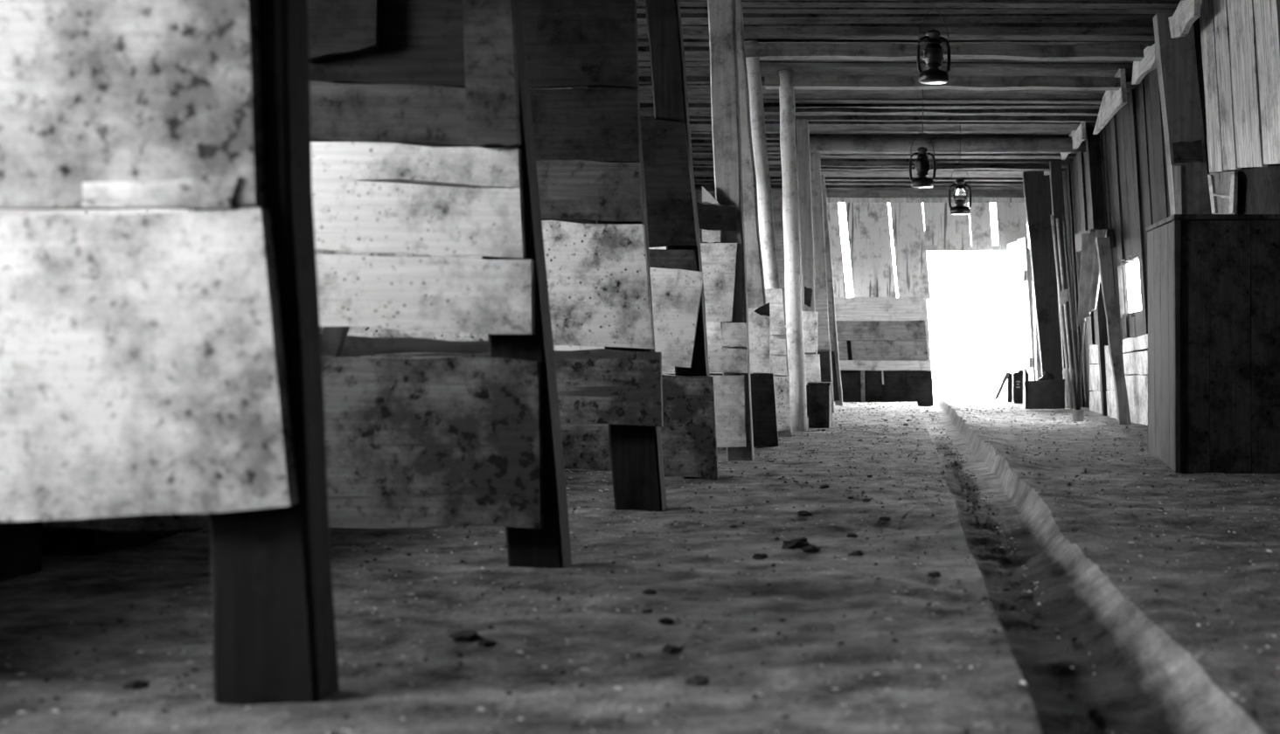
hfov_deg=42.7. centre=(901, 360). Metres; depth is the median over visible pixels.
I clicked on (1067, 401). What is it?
sack
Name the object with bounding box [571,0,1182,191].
ceiling
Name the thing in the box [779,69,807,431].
post
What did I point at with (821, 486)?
clod
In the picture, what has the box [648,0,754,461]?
wall
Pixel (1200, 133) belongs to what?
wall
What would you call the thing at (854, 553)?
clod
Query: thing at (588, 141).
wall
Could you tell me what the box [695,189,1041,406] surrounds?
wall
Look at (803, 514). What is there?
clod
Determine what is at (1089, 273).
hanging sacking
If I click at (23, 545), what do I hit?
wall
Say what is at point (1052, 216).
plank
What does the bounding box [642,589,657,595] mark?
clod
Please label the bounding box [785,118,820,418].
wall
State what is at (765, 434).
wall
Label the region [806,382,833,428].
bin
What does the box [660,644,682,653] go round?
clod
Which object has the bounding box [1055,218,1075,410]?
plank
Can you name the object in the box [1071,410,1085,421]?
tin can
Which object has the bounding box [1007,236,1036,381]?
door
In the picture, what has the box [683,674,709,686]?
clod
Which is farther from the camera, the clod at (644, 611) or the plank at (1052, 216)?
the plank at (1052, 216)
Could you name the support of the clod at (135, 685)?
on the floor
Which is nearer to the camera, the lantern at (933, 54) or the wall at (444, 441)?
the wall at (444, 441)
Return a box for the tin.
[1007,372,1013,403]
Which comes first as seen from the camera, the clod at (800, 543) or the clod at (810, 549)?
the clod at (810, 549)
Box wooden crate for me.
[1145,214,1279,473]
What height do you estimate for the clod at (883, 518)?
0.017 m
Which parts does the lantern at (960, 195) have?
globe, burner, fuel tank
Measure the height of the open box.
0.413 m
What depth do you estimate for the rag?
16.00 m
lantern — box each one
[908,89,936,187]
[916,0,951,84]
[948,114,971,215]
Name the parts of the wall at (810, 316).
post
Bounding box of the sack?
[1062,368,1075,408]
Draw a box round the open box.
[1022,368,1064,409]
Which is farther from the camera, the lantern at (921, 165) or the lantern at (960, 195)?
the lantern at (960, 195)
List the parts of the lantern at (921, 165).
globe, fuel tank, burner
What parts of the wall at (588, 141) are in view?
post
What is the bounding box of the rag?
[1060,289,1068,306]
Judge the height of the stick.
1.441 m
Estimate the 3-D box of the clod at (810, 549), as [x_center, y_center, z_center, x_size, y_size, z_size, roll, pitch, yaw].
[-0.245,0.514,4.326,0.052,0.028,0.042,0,0,13]
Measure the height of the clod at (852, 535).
0.019 m
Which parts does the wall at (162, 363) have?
post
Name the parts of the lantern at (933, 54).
globe, fuel tank, burner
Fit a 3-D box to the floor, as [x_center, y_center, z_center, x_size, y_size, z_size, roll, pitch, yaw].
[-0.216,0.533,9.055,4.768,0.150,23.310,0,0,0]
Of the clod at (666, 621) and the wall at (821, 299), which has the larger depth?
the wall at (821, 299)
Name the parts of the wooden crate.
corner post, lid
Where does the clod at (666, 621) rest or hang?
on the floor
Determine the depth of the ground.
40.54 m
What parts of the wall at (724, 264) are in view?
stub rail, post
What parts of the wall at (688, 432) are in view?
post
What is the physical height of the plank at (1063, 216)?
1.987 m
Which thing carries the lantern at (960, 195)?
hanging from the ceiling
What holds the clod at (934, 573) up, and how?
on the floor
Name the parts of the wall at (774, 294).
post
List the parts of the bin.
lid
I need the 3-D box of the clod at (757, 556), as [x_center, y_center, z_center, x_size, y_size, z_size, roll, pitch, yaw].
[-0.368,0.513,4.173,0.042,0.020,0.037,0,0,0]
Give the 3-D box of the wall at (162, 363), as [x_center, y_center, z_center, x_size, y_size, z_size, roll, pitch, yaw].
[-1.726,-0.805,2.450,1.689,2.710,0.141,0,0,0]
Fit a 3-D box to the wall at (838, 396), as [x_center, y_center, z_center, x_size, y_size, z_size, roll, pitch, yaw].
[-1.623,-0.805,18.543,1.895,2.710,0.155,0,0,0]
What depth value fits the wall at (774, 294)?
10.80 m
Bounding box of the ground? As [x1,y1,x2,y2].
[932,376,1007,404]
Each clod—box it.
[122,679,149,689]
[448,630,484,642]
[477,639,496,646]
[641,609,653,613]
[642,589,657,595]
[658,617,674,625]
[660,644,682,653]
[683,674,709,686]
[751,553,768,559]
[781,536,810,549]
[800,512,812,516]
[800,544,820,553]
[819,485,828,488]
[847,533,857,538]
[849,550,865,556]
[879,516,890,521]
[926,571,940,577]
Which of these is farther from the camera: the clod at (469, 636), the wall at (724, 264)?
the wall at (724, 264)
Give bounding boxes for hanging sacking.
[1077,229,1106,326]
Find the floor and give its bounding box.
[0,396,1279,733]
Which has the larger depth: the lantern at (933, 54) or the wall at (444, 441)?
the lantern at (933, 54)
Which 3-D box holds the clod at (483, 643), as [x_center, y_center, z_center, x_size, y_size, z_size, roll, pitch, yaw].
[-0.749,0.511,2.885,0.033,0.017,0.030,0,0,-29]
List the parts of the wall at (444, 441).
rail, post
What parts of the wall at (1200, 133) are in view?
post, post, post, leaning post, post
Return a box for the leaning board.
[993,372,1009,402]
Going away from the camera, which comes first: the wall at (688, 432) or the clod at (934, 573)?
the clod at (934, 573)
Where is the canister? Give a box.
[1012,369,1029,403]
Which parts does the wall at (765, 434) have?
post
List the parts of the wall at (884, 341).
rail, door post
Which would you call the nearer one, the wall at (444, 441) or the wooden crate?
the wall at (444, 441)
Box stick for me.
[1075,322,1085,410]
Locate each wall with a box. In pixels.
[0,0,339,705]
[0,0,571,568]
[0,87,571,582]
[311,0,667,511]
[535,0,718,479]
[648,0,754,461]
[661,0,778,446]
[661,40,792,437]
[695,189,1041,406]
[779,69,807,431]
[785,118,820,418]
[801,152,834,412]
[820,174,842,405]
[1022,0,1279,425]
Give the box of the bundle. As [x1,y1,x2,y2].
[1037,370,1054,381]

